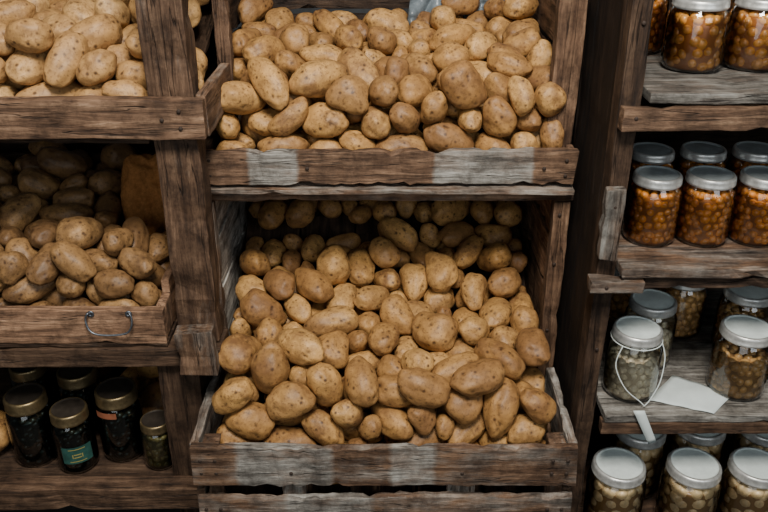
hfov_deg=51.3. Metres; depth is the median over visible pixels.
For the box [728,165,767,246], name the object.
glass jar
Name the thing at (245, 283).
potato
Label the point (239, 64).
potato
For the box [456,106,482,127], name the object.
potato
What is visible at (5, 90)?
potato
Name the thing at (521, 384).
potato
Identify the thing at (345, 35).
potato
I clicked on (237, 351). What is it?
potato
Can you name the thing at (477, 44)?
potato
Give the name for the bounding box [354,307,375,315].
potato
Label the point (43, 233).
potato
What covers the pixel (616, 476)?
glass jar
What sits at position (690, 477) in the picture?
glass jar
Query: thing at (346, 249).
potato
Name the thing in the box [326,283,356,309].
potato
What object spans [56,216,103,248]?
potato
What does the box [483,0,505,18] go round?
potato
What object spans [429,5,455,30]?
potato
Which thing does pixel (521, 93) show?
potato
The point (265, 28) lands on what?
potato
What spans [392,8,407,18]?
potato
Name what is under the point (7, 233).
potato
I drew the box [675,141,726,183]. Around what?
glass jar
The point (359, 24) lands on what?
potato
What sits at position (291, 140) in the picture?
potato
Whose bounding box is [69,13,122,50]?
potato
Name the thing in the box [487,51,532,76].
potato
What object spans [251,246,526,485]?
heap
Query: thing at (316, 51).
potato
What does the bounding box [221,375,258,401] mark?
potato
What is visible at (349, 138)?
potato
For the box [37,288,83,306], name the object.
potato
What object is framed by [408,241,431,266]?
potato
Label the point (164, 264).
potato
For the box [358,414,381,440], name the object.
potato
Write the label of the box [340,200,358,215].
potato
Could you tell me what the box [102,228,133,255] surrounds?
potato
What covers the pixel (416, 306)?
potato
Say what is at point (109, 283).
potato
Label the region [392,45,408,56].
potato
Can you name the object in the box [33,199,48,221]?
potato
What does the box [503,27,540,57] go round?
potato
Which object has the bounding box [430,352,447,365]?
potato
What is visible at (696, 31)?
glass jar
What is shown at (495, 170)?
wooden crate
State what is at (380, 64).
potato
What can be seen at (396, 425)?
potato
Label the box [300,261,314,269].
potato
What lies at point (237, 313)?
potato
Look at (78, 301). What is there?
potato
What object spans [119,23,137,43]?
potato
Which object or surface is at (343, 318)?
potato
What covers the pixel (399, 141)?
potato
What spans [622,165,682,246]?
glass jar
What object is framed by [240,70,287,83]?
potato
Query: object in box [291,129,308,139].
potato
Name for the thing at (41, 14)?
potato
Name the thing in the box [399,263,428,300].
potato
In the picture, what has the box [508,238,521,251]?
potato
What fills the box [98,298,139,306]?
potato
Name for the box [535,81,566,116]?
potato
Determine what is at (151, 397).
potato
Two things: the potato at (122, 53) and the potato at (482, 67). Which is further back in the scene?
the potato at (482, 67)
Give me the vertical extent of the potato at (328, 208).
0.043 m
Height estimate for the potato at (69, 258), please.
0.067 m
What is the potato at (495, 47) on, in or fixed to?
on the heap at (430, 55)
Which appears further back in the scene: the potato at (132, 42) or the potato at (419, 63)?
the potato at (419, 63)
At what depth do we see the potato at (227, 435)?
1.29 m
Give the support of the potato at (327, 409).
on the potato
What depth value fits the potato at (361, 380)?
1.25 m
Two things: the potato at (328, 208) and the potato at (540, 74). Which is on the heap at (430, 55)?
the potato at (540, 74)
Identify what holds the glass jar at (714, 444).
on the shelf rack at (626, 96)
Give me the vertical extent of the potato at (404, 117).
0.058 m
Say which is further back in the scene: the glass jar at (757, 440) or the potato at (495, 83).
the glass jar at (757, 440)
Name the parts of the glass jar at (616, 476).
lid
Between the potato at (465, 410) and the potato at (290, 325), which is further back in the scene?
the potato at (290, 325)
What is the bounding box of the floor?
[0,505,179,511]
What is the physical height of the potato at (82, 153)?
0.049 m
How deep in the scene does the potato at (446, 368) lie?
1.29 m
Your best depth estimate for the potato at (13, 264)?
1.26 m
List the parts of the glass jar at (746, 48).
lid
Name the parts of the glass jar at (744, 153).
lid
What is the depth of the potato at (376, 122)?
1.25 m
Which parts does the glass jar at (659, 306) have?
lid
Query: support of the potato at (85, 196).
on the heap at (50, 202)
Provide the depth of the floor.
2.10 m
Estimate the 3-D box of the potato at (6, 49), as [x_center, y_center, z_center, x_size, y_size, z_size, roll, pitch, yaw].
[-0.567,-0.312,1.141,0.105,0.053,0.055,13,30,24]
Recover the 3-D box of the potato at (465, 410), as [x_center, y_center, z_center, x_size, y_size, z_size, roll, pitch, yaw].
[0.129,0.239,1.283,0.068,0.056,0.061,-7,28,-14]
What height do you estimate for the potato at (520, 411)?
0.065 m
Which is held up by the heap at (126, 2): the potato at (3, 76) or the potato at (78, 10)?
the potato at (78, 10)
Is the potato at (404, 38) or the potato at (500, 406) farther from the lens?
the potato at (404, 38)
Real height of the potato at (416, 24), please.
0.036 m
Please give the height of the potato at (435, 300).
0.057 m
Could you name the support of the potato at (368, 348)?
in the wooden crate at (228, 477)
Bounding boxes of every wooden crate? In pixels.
[0,151,178,347]
[188,192,579,511]
[206,0,587,194]
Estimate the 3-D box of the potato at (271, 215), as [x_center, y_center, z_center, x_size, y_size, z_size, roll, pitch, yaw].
[-0.220,-0.086,1.594,0.055,0.050,0.078,13,30,23]
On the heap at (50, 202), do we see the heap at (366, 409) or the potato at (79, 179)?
the potato at (79, 179)
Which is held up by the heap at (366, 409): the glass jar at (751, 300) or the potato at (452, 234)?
the potato at (452, 234)
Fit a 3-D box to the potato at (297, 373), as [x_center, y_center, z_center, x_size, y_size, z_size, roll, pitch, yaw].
[-0.133,0.202,1.350,0.066,0.065,0.066,-16,31,-29]
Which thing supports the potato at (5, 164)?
on the heap at (50, 202)
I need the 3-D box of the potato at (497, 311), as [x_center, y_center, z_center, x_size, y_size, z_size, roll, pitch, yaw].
[0.201,0.106,1.446,0.059,0.062,0.114,4,27,7]
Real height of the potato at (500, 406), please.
0.092 m
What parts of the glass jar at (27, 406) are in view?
lid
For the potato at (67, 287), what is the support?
on the potato at (78, 301)
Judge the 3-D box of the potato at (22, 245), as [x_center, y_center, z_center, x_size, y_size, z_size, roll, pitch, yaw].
[-0.596,0.004,1.323,0.063,0.067,0.058,8,28,15]
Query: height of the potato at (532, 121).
0.049 m
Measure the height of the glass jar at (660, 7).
0.103 m
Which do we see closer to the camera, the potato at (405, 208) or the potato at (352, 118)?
the potato at (352, 118)
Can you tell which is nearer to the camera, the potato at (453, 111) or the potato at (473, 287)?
the potato at (453, 111)
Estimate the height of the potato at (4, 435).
0.075 m
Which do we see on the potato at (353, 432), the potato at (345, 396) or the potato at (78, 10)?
the potato at (345, 396)
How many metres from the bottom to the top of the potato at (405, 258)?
0.039 m
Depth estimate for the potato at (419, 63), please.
1.29 m
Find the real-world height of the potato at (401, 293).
0.051 m
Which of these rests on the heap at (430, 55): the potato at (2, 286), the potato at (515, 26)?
the potato at (515, 26)
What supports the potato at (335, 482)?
in the wooden crate at (228, 477)
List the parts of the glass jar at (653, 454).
lid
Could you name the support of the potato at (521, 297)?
on the heap at (366, 409)
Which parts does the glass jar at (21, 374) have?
lid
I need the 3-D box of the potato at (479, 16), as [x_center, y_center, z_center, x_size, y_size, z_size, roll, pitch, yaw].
[0.179,-0.439,1.510,0.050,0.047,0.063,8,28,15]
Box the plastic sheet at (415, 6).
[407,0,504,25]
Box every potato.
[0,0,35,24]
[0,21,15,55]
[0,55,41,90]
[0,57,7,83]
[0,84,18,95]
[0,155,14,175]
[0,168,12,184]
[0,184,21,202]
[0,192,41,230]
[0,226,26,248]
[0,251,28,284]
[0,280,6,291]
[0,296,26,306]
[0,410,9,451]
[2,274,57,304]
[4,18,53,53]
[4,48,50,84]
[5,237,38,261]
[14,153,34,172]
[15,81,81,96]
[18,168,60,199]
[20,156,40,169]
[24,222,32,239]
[25,242,60,285]
[25,301,50,306]
[26,0,49,12]
[28,141,66,155]
[28,222,57,248]
[29,219,59,229]
[33,8,61,19]
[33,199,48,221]
[37,146,87,178]
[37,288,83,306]
[39,203,94,220]
[42,14,75,41]
[43,30,89,87]
[49,240,96,281]
[50,1,65,10]
[52,187,94,207]
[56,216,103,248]
[56,273,85,298]
[59,173,87,189]
[61,0,94,22]
[62,297,95,306]
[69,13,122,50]
[72,149,92,169]
[74,82,105,95]
[76,49,116,85]
[84,169,97,187]
[84,249,118,272]
[86,279,105,305]
[88,169,121,197]
[93,191,121,224]
[93,269,134,298]
[94,0,129,28]
[94,162,109,170]
[94,210,117,227]
[95,224,121,249]
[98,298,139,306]
[100,143,137,169]
[102,79,148,95]
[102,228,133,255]
[106,44,142,75]
[115,59,148,90]
[116,216,148,270]
[117,247,156,278]
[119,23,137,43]
[120,283,136,302]
[120,366,156,396]
[125,26,143,59]
[128,0,137,23]
[131,280,159,305]
[135,366,158,378]
[140,380,163,413]
[143,263,164,287]
[147,233,168,262]
[157,255,169,268]
[190,0,201,27]
[196,47,207,78]
[197,0,209,6]
[199,68,203,89]
[212,379,253,414]
[215,112,239,138]
[215,139,247,151]
[217,421,257,443]
[219,333,261,374]
[220,132,255,148]
[221,81,266,114]
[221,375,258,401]
[224,370,253,381]
[225,402,274,440]
[229,317,251,335]
[232,28,261,57]
[233,58,246,80]
[233,307,248,322]
[235,274,272,300]
[237,0,272,23]
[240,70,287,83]
[240,248,270,275]
[240,288,286,328]
[241,22,276,35]
[241,114,266,144]
[242,35,285,62]
[245,236,264,250]
[247,57,288,110]
[248,108,278,136]
[249,200,267,217]
[250,340,289,394]
[254,317,282,345]
[257,134,309,151]
[257,199,288,229]
[261,239,285,267]
[262,426,315,442]
[263,269,294,299]
[264,402,320,426]
[265,7,294,28]
[266,381,315,420]
[267,96,308,136]
[271,266,304,302]
[272,22,293,38]
[274,50,305,81]
[274,328,324,365]
[279,23,309,54]
[282,249,301,273]
[282,310,303,326]
[282,321,302,329]
[283,234,302,253]
[284,293,311,323]
[285,198,314,227]
[287,364,315,386]
[288,59,348,97]
[288,91,311,106]
[289,424,303,428]
[291,73,325,103]
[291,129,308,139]
[294,267,333,302]
[295,12,318,31]
[299,44,342,61]
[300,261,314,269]
[301,234,325,262]
[301,409,343,444]
[302,24,317,34]
[302,102,348,137]
[303,302,326,327]
[304,305,358,336]
[306,362,343,406]
[307,135,332,145]
[308,199,318,211]
[309,32,334,45]
[309,138,341,147]
[313,9,343,37]
[316,245,349,285]
[318,200,341,217]
[318,244,351,255]
[318,330,348,368]
[320,406,331,415]
[325,75,368,114]
[326,233,360,249]
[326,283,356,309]
[326,481,341,484]
[330,398,363,428]
[332,10,357,23]
[334,24,362,49]
[334,123,374,141]
[337,46,380,94]
[339,130,375,147]
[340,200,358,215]
[342,376,377,407]
[343,412,382,442]
[344,111,362,123]
[344,350,380,374]
[344,355,378,406]
[346,19,368,41]
[347,248,374,286]
[347,330,368,353]
[348,205,372,223]
[348,344,390,357]
[349,437,368,442]
[353,285,389,310]
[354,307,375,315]
[355,311,380,334]
[357,241,369,248]
[358,200,379,210]
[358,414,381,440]
[361,42,386,55]
[361,106,390,139]
[364,8,408,31]
[364,49,384,62]
[367,26,396,54]
[368,236,400,268]
[368,322,399,355]
[369,75,398,107]
[369,101,395,113]
[370,401,413,439]
[372,200,396,221]
[373,268,400,291]
[374,56,390,75]
[375,122,399,143]
[375,134,427,150]
[377,217,417,251]
[377,354,401,376]
[377,374,412,407]
[379,294,413,334]
[384,56,408,84]
[384,425,412,442]
[389,102,419,133]
[389,285,403,292]
[390,29,412,49]
[390,290,408,301]
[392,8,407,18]
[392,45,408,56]
[392,248,409,268]
[393,426,446,445]
[394,200,420,218]
[394,334,419,357]
[397,74,433,107]
[397,367,450,407]
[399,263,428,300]
[401,129,423,138]
[401,348,433,371]
[403,405,438,414]
[405,52,437,83]
[407,300,433,334]
[407,404,435,435]
[408,38,430,54]
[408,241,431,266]
[409,20,431,34]
[411,28,435,43]
[411,311,457,351]
[414,201,432,222]
[416,11,429,24]
[419,223,440,247]
[420,91,447,124]
[423,115,460,129]
[423,123,473,152]
[423,286,454,312]
[425,251,458,291]
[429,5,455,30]
[429,23,475,50]
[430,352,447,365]
[431,42,468,72]
[431,79,443,92]
[431,351,478,389]
[432,201,470,225]
[435,414,454,440]
[436,66,483,89]
[436,242,455,252]
[436,306,451,315]
[436,405,454,420]
[438,221,475,247]
[439,247,455,258]
[440,60,486,109]
[441,0,479,14]
[444,94,461,116]
[444,338,474,356]
[444,390,482,424]
[447,413,485,444]
[449,358,504,396]
[451,268,464,288]
[452,307,478,335]
[453,235,483,268]
[455,285,494,311]
[456,15,464,19]
[456,19,484,31]
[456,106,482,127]
[458,108,481,132]
[458,316,489,345]
[460,272,486,310]
[463,129,479,140]
[464,31,496,60]
[466,10,490,28]
[469,61,492,80]
[470,201,494,224]
[474,132,510,149]
[474,224,511,246]
[474,338,525,379]
[476,242,511,271]
[476,429,508,444]
[479,297,511,330]
[482,95,516,136]
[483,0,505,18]
[483,377,519,438]
[484,72,514,111]
[485,16,513,36]
[487,42,526,59]
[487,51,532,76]
[487,267,521,297]
[489,325,518,349]
[494,201,522,227]
[495,285,526,300]
[496,30,503,42]
[502,20,540,41]
[502,127,519,144]
[503,0,538,19]
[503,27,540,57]
[507,75,535,116]
[507,413,544,443]
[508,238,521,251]
[508,291,533,312]
[509,251,526,272]
[510,132,537,149]
[510,305,538,331]
[512,379,533,407]
[515,105,541,131]
[516,327,550,366]
[517,407,547,432]
[519,366,544,391]
[519,388,556,423]
[520,113,544,147]
[521,18,539,32]
[524,65,549,92]
[526,39,551,65]
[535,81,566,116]
[539,117,563,147]
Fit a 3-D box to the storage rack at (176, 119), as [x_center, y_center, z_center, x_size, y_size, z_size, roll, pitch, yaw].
[-0.605,0.024,1.527,0.716,1.675,0.585,0,27,0]
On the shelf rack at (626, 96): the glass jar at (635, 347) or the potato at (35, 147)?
the glass jar at (635, 347)
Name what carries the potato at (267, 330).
on the heap at (366, 409)
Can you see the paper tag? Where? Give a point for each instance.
(641, 416)
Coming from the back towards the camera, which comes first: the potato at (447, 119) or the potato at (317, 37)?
the potato at (317, 37)
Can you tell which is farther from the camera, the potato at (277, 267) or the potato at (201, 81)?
the potato at (277, 267)
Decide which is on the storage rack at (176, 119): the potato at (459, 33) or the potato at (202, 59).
the potato at (202, 59)
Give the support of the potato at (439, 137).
in the wooden crate at (495, 170)
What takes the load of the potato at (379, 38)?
on the potato at (374, 55)
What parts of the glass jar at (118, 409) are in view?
lid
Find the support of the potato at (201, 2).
on the storage rack at (176, 119)
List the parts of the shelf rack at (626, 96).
post, rail, rail, rail, rail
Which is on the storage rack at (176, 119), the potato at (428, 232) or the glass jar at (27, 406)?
the glass jar at (27, 406)
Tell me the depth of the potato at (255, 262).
1.47 m
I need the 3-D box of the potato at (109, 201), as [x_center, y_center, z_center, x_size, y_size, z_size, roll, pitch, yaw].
[-0.514,-0.084,1.489,0.048,0.065,0.081,0,27,1]
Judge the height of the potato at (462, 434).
0.049 m
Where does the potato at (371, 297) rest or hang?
on the potato at (358, 311)
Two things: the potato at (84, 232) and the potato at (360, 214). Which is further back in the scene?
the potato at (360, 214)
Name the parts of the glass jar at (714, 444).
lid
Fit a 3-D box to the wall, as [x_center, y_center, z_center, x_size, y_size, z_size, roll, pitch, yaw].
[0.000,-0.730,1.873,3.800,2.700,0.100,0,27,0]
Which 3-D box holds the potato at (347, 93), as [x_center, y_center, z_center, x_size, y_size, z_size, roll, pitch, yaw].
[-0.057,-0.250,1.240,0.068,0.060,0.047,1,27,3]
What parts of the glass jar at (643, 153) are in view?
lid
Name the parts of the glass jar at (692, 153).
glass, lid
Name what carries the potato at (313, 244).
in the wooden crate at (228, 477)
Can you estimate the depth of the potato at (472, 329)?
1.35 m
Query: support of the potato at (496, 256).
on the potato at (503, 282)
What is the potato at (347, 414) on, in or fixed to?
on the potato at (353, 432)
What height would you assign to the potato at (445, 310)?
0.055 m
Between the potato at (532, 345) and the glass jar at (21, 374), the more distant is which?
the glass jar at (21, 374)
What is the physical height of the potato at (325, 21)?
0.055 m
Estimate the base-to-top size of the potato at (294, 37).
0.057 m
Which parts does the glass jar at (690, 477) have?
lid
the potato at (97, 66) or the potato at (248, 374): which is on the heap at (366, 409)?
the potato at (248, 374)
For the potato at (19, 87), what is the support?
on the storage rack at (176, 119)
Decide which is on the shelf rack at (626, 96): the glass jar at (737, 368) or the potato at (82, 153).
the glass jar at (737, 368)
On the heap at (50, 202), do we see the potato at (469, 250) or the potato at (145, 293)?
the potato at (145, 293)
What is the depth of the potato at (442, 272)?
1.45 m
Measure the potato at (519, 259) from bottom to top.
0.038 m
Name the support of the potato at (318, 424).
on the heap at (366, 409)
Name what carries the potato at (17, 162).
on the heap at (50, 202)
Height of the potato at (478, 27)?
0.040 m
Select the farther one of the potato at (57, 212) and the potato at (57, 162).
the potato at (57, 162)
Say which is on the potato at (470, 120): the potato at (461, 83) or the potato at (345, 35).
the potato at (461, 83)
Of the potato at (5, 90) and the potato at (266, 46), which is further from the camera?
the potato at (266, 46)
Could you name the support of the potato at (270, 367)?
on the potato at (297, 420)
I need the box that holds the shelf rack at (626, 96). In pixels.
[553,0,767,511]
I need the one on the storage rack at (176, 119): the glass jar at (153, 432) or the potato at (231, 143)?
the glass jar at (153, 432)
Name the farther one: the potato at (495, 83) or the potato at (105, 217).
the potato at (105, 217)
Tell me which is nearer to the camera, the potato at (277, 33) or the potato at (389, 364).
the potato at (389, 364)
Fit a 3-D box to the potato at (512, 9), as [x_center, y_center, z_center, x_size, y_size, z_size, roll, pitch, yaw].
[0.251,-0.456,1.455,0.053,0.049,0.085,18,32,31]
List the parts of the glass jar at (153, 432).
lid, glass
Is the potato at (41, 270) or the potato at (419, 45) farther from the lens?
the potato at (419, 45)
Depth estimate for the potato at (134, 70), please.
1.15 m
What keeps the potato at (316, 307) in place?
on the heap at (366, 409)
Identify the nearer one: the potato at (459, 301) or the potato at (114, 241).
the potato at (114, 241)
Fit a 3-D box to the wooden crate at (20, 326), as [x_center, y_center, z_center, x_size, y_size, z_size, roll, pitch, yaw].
[-0.651,-0.030,1.459,0.603,0.174,0.485,0,27,0]
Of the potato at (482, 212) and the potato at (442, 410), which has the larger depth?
the potato at (482, 212)
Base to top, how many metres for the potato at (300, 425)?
0.037 m
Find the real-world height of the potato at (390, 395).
0.057 m
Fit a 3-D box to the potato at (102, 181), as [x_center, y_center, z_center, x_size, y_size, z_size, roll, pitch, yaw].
[-0.523,-0.133,1.528,0.045,0.070,0.083,22,34,36]
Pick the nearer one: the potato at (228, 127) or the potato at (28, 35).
the potato at (28, 35)
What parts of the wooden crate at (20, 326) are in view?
board, handle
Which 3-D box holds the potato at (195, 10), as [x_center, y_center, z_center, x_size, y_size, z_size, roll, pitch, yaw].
[-0.331,-0.406,1.322,0.056,0.066,0.102,-6,28,-12]
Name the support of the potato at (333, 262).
on the heap at (366, 409)
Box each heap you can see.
[0,0,210,86]
[0,169,165,298]
[241,16,538,122]
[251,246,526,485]
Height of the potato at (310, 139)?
0.041 m
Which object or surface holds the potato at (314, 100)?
on the heap at (430, 55)
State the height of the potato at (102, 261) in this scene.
0.044 m
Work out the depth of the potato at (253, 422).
1.27 m
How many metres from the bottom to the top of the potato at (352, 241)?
0.048 m
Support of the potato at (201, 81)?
on the storage rack at (176, 119)
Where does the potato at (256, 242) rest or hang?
in the wooden crate at (228, 477)
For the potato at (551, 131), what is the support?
in the wooden crate at (495, 170)
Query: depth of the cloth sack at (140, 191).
1.46 m
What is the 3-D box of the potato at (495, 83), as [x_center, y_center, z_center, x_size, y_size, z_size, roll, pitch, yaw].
[0.203,-0.262,1.291,0.094,0.081,0.050,-18,32,-31]
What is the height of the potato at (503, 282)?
0.063 m
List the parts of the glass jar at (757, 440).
glass, lid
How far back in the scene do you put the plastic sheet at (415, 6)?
1.51 m
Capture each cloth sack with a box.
[120,152,164,234]
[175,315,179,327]
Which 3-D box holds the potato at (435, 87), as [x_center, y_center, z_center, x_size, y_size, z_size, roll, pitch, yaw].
[0.089,-0.283,1.331,0.036,0.036,0.049,-5,28,-11]
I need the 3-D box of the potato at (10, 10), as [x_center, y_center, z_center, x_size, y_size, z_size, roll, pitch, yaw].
[-0.580,-0.375,1.248,0.074,0.048,0.041,-16,31,-28]
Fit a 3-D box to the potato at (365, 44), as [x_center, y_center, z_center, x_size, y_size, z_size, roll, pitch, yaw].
[-0.024,-0.357,1.441,0.059,0.052,0.071,-3,27,-5]
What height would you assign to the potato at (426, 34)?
0.034 m
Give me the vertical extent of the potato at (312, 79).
0.057 m
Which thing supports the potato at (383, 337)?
on the potato at (369, 355)
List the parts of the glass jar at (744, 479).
glass, lid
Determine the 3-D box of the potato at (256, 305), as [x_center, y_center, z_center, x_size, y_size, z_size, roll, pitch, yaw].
[-0.216,0.096,1.425,0.080,0.076,0.059,-9,28,-17]
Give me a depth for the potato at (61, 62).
1.12 m
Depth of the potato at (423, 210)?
1.59 m
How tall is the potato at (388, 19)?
0.059 m
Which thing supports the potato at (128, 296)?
in the wooden crate at (20, 326)
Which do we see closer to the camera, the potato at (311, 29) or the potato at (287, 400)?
the potato at (287, 400)
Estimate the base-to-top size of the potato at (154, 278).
0.061 m
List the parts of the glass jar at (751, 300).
lid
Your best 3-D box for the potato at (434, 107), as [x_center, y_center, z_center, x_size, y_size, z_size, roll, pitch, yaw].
[0.079,-0.232,1.255,0.043,0.060,0.061,11,29,20]
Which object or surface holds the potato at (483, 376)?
on the potato at (465, 410)
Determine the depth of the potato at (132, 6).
1.25 m
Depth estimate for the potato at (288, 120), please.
1.24 m
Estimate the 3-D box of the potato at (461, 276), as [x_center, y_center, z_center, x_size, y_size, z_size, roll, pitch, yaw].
[0.135,0.044,1.517,0.040,0.049,0.050,-4,27,-8]
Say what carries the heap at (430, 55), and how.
in the wooden crate at (495, 170)
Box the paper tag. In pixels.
[634,411,655,444]
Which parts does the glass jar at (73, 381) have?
lid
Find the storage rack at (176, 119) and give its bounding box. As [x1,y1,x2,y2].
[0,0,229,511]
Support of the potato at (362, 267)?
on the potato
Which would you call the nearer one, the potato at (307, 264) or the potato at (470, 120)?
the potato at (470, 120)
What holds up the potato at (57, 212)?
on the heap at (50, 202)
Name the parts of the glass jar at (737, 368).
lid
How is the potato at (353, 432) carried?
on the heap at (366, 409)
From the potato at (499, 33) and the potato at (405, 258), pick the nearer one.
the potato at (499, 33)
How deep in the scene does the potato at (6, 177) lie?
1.51 m
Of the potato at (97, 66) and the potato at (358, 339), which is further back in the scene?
the potato at (358, 339)
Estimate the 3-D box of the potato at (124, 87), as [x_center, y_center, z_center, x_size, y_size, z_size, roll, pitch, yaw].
[-0.368,-0.225,1.148,0.063,0.058,0.042,-1,27,-2]
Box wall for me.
[206,8,551,219]
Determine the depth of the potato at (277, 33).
1.43 m
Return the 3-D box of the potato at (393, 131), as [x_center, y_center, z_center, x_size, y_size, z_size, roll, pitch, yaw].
[0.005,-0.198,1.318,0.040,0.059,0.051,-6,28,-12]
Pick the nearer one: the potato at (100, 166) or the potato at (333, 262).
the potato at (333, 262)
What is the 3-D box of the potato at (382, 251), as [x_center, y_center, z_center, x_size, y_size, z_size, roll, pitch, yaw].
[-0.002,-0.004,1.510,0.066,0.057,0.052,23,35,38]
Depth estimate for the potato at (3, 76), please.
1.12 m
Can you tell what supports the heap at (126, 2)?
on the storage rack at (176, 119)
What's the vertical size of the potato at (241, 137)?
0.040 m
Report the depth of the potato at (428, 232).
1.56 m
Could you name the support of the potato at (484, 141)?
in the wooden crate at (495, 170)
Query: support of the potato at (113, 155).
on the heap at (50, 202)
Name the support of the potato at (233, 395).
on the potato at (253, 422)
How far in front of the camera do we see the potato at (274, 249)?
1.54 m
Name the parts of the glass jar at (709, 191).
lid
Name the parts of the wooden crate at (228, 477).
panel, corner post, upright post, panel, rail, board, upright post, corner post, panel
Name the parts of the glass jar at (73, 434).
lid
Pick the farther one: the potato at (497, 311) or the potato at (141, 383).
the potato at (141, 383)
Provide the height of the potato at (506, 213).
0.052 m
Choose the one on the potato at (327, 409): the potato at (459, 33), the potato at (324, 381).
the potato at (324, 381)
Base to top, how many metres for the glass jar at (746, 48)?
0.100 m
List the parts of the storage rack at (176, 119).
rail, post, post, post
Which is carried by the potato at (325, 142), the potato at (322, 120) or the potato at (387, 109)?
the potato at (322, 120)
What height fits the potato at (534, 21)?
0.045 m
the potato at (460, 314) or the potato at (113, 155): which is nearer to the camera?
the potato at (460, 314)
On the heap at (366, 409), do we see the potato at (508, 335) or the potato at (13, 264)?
the potato at (508, 335)
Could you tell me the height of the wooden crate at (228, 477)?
0.627 m
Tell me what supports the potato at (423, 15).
in the wooden crate at (495, 170)
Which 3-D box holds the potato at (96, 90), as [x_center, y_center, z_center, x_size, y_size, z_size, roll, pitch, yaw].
[-0.411,-0.229,1.166,0.052,0.050,0.084,24,35,38]
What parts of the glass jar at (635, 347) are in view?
lid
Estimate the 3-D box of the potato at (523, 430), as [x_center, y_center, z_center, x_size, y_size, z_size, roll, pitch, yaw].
[0.229,0.281,1.297,0.063,0.047,0.046,-1,27,-2]
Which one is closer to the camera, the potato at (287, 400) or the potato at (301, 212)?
the potato at (287, 400)
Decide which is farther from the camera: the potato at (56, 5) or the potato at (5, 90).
the potato at (56, 5)
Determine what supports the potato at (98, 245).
on the potato
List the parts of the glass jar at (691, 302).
lid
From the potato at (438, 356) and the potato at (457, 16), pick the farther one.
the potato at (457, 16)
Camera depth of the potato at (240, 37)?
1.34 m
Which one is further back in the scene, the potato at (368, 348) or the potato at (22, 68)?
the potato at (368, 348)
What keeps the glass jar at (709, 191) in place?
on the shelf rack at (626, 96)
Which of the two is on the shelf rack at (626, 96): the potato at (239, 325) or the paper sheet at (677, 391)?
the paper sheet at (677, 391)
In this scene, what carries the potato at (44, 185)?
on the heap at (50, 202)
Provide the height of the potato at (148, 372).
0.074 m
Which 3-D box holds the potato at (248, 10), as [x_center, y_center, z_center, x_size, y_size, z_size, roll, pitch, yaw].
[-0.241,-0.461,1.488,0.042,0.058,0.078,17,32,31]
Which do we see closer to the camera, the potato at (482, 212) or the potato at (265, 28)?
the potato at (265, 28)
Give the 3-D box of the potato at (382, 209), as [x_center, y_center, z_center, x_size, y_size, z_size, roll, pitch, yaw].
[-0.001,-0.094,1.616,0.048,0.044,0.069,-4,27,-7]
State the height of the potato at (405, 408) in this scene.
0.056 m
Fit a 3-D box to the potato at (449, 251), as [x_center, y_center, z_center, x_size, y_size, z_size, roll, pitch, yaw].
[0.121,0.005,1.546,0.041,0.040,0.064,4,27,8]
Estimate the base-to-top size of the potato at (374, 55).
0.057 m
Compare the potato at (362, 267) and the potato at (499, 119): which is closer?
the potato at (499, 119)
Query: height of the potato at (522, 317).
0.083 m
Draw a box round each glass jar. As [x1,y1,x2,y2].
[3,382,56,466]
[8,366,55,404]
[49,397,98,473]
[56,366,100,434]
[94,376,143,461]
[140,409,171,469]
[582,447,645,511]
[602,315,665,405]
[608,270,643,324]
[609,434,666,498]
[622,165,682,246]
[624,289,677,368]
[627,142,674,190]
[647,0,669,53]
[654,447,721,511]
[657,286,707,338]
[661,0,730,72]
[663,433,726,465]
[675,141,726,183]
[675,165,736,246]
[706,314,767,400]
[711,285,767,342]
[716,447,767,511]
[722,0,767,71]
[725,433,767,463]
[726,141,767,180]
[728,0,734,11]
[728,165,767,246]
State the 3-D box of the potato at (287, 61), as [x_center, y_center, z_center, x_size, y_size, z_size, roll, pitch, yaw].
[-0.154,-0.316,1.336,0.054,0.066,0.075,3,27,6]
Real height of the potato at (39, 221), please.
0.041 m
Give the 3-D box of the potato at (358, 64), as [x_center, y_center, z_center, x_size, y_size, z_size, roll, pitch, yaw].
[-0.041,-0.302,1.312,0.094,0.071,0.055,23,35,38]
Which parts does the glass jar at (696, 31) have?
lid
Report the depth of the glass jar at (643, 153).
1.30 m
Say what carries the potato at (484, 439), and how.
on the heap at (366, 409)
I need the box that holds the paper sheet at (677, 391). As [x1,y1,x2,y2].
[650,375,729,413]
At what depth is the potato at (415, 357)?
1.29 m
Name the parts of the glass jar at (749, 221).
lid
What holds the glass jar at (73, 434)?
on the storage rack at (176, 119)
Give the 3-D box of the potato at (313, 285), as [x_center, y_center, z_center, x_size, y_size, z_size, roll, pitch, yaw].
[-0.127,0.051,1.435,0.059,0.058,0.103,-19,32,-32]
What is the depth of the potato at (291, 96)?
1.26 m
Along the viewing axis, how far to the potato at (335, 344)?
1.34 m
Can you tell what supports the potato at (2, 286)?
on the potato at (3, 303)
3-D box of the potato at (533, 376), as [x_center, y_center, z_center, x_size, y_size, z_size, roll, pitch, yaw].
[0.248,0.221,1.383,0.054,0.058,0.086,-7,28,-13]
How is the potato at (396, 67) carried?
on the heap at (430, 55)
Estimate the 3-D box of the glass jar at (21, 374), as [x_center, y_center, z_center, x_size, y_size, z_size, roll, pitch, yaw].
[-0.690,0.264,1.571,0.072,0.125,0.072,20,33,34]
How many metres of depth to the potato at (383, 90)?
1.22 m
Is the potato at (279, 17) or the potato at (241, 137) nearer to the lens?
the potato at (241, 137)
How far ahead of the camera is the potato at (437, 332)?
1.35 m
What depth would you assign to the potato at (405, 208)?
1.61 m
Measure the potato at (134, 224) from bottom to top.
0.071 m
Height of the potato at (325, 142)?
0.042 m
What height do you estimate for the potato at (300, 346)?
0.065 m
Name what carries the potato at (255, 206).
on the wooden crate at (228, 477)
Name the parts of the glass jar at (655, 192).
lid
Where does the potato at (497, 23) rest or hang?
in the wooden crate at (495, 170)
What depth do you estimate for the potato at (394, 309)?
1.40 m
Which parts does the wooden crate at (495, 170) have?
panel, upright post, board, panel, panel, upright post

